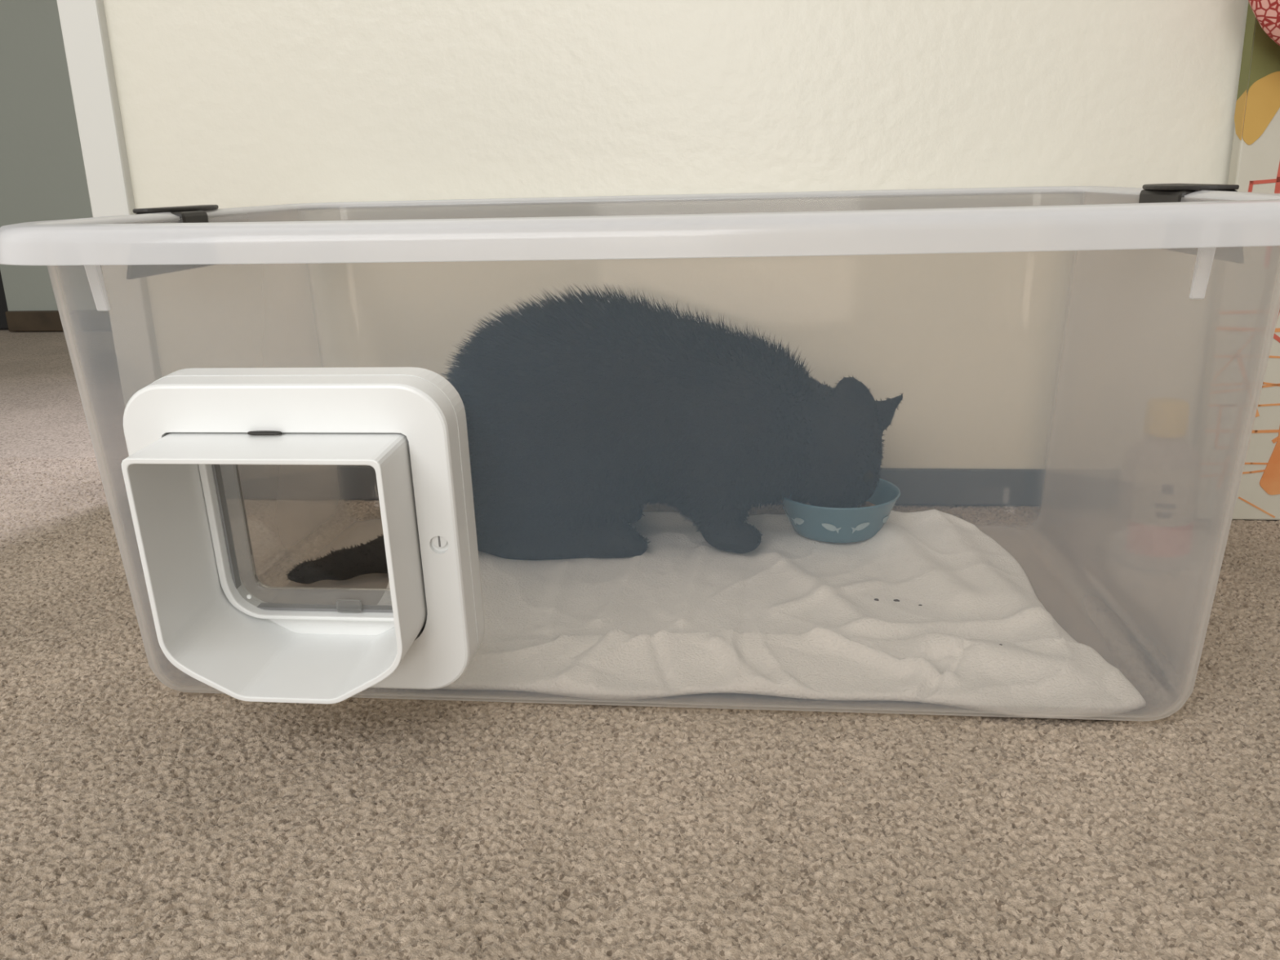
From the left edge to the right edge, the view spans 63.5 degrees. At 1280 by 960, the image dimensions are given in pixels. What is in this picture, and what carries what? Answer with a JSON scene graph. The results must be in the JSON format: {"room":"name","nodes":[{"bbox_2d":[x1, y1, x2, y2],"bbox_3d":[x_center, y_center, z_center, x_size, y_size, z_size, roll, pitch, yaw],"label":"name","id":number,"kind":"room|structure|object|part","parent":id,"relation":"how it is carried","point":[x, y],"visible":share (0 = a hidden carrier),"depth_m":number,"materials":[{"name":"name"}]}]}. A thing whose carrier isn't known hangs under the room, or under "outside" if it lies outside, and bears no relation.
{"room":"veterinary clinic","nodes":[
{"label":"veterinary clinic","id":0,"kind":"room"},
{"bbox_2d":[0,0,102,311],"bbox_3d":[-0.286,-1.565,2.400,2.945,2.400,0.100,0,17,6],"label":"wall","id":1,"kind":"structure","parent":0,"point":[42,173],"depth_m":2.69,"materials":[{"name":"paint"}]},
{"bbox_2d":[0,271,8,328],"bbox_3d":[-2.469,-1.578,2.641,1.444,2.390,0.060,0,17,6],"label":"door","id":2,"kind":"structure","parent":1,"relation":"in","point":[3,306],"depth_m":2.86,"materials":[{"name":"paint"}]},
{"bbox_2d":[4,310,111,331],"bbox_3d":[-0.265,-0.424,2.676,2.945,0.055,0.014,0,17,6],"label":"baseboard","id":3,"kind":"structure","parent":1,"relation":"attached to","point":[46,320],"depth_m":2.81,"materials":[{"name":"brown wood"}]},
{"bbox_2d":[0,328,1279,959],"bbox_3d":[-0.419,-0.043,1.503,7.000,0.007,6.500,0,17,6],"label":"floor","id":4,"kind":"structure","parent":0,"point":[142,818],"depth_m":0.65,"materials":[{"name":"beige carpet"}]},
{"bbox_2d":[0,183,1279,720],"bbox_3d":[0.018,-0.057,0.877,0.870,0.353,0.601,0,17,6],"label":"storage box","id":5,"kind":"object","parent":4,"relation":"on","point":[409,424],"visible":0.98,"depth_m":0.65,"materials":[{"name":"clear plastic"}]},
{"bbox_3d":[-0.412,-0.210,0.912,0.004,0.052,0.153,0,17,6],"label":"hook plate","id":6,"kind":"part","parent":5,"relation":"part of","materials":[{"name":"grey plastic"}]},
{"bbox_3d":[-0.218,0.029,0.706,0.151,0.140,0.018,0,20,6],"label":"door frame","id":7,"kind":"part","parent":5,"relation":"part of","materials":[{"name":"white plastic"}]},
{"bbox_3d":[-0.217,0.035,0.711,0.152,0.157,0.005,0,20,6],"label":"plate","id":8,"kind":"part","parent":5,"relation":"part of","materials":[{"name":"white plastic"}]},
{"bbox_2d":[377,509,1146,718],"bbox_3d":[0.052,0.093,0.934,0.648,0.025,0.412,0,17,6],"label":"blanket","id":9,"kind":"object","parent":5,"relation":"in","point":[794,615],"visible":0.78,"depth_m":0.85,"materials":[{"name":"white fabric"}]},
{"bbox_2d":[284,283,903,583],"bbox_3d":[-0.039,-0.065,1.044,0.615,0.273,0.199,-2,16,-2],"label":"cat","id":10,"kind":"object","parent":9,"relation":"on","point":[580,415],"visible":0.93,"depth_m":0.98},
{"bbox_2d":[780,478,900,542],"bbox_3d":[0.204,0.030,1.070,0.126,0.044,0.126,0,17,6],"label":"bowl","id":11,"kind":"object","parent":9,"relation":"on","point":[824,524],"visible":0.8,"depth_m":1.03,"materials":[{"name":"blue ceramic"}]},
{"bbox_2d":[800,501,875,507],"bbox_3d":[0.205,0.029,1.071,0.085,0.017,0.083,0,17,6],"label":"food","id":12,"kind":"object","parent":11,"relation":"in","point":[867,504],"visible":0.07,"depth_m":1.06,"materials":[{"name":"brown food"}]},
{"bbox_3d":[0.448,-0.204,0.822,0.004,0.052,0.153,0,17,6],"label":"hook plate","id":13,"kind":"part","parent":5,"relation":"part of","materials":[{"name":"grey plastic"}]},
{"bbox_2d":[1111,397,1200,571],"bbox_3d":[0.493,0.003,0.983,0.066,0.158,0.067,0,17,6],"label":"bottle","id":14,"kind":"object","parent":4,"relation":"on","point":[1160,473],"visible":1,"depth_m":0.96,"materials":[{"name":"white plastic"}]},
{"bbox_2d":[1194,1,1279,519],"bbox_3d":[0.819,-0.393,0.987,0.462,0.900,0.021,0,15,6],"label":"gift bag","id":15,"kind":"object","parent":4,"relation":"on","point":[1245,293],"visible":0.85,"depth_m":1.07,"materials":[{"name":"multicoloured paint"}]},
{"bbox_2d":[102,0,1248,469],"bbox_3d":[1.210,-1.133,0.809,3.628,2.400,0.110,0,17,6],"label":"wall","id":16,"kind":"structure","parent":0,"point":[1020,360],"depth_m":1.12,"materials":[{"name":"beige paint"}]},
{"bbox_2d":[56,0,161,408],"bbox_3d":[-0.613,-1.002,1.044,0.046,2.100,0.139,0,17,6],"label":"trim","id":17,"kind":"structure","parent":16,"relation":"attached to","point":[83,24],"depth_m":1.16,"materials":[{"name":"white paint"}]},
{"bbox_2d":[219,464,1121,506],"bbox_3d":[1.232,0.014,1.086,3.627,0.043,0.006,0,17,6],"label":"baseboard","id":18,"kind":"structure","parent":16,"relation":"attached to","point":[921,486],"depth_m":1.18,"materials":[{"name":"white paint"}]},
{"bbox_3d":[0.647,-0.834,0.882,0.006,0.018,0.033,0,17,6],"label":"wall hook","id":19,"kind":"object","parent":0,"visible":0},
{"bbox_2d":[1248,0,1279,45],"bbox_3d":[0.647,-0.601,0.895,0.204,0.458,0.100,0,17,6],"label":"cloth bag","id":20,"kind":"object","parent":19,"relation":"hanging from","point":[1267,12],"visible":1,"depth_m":0.94,"materials":[{"name":"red fabric"}]}
]}

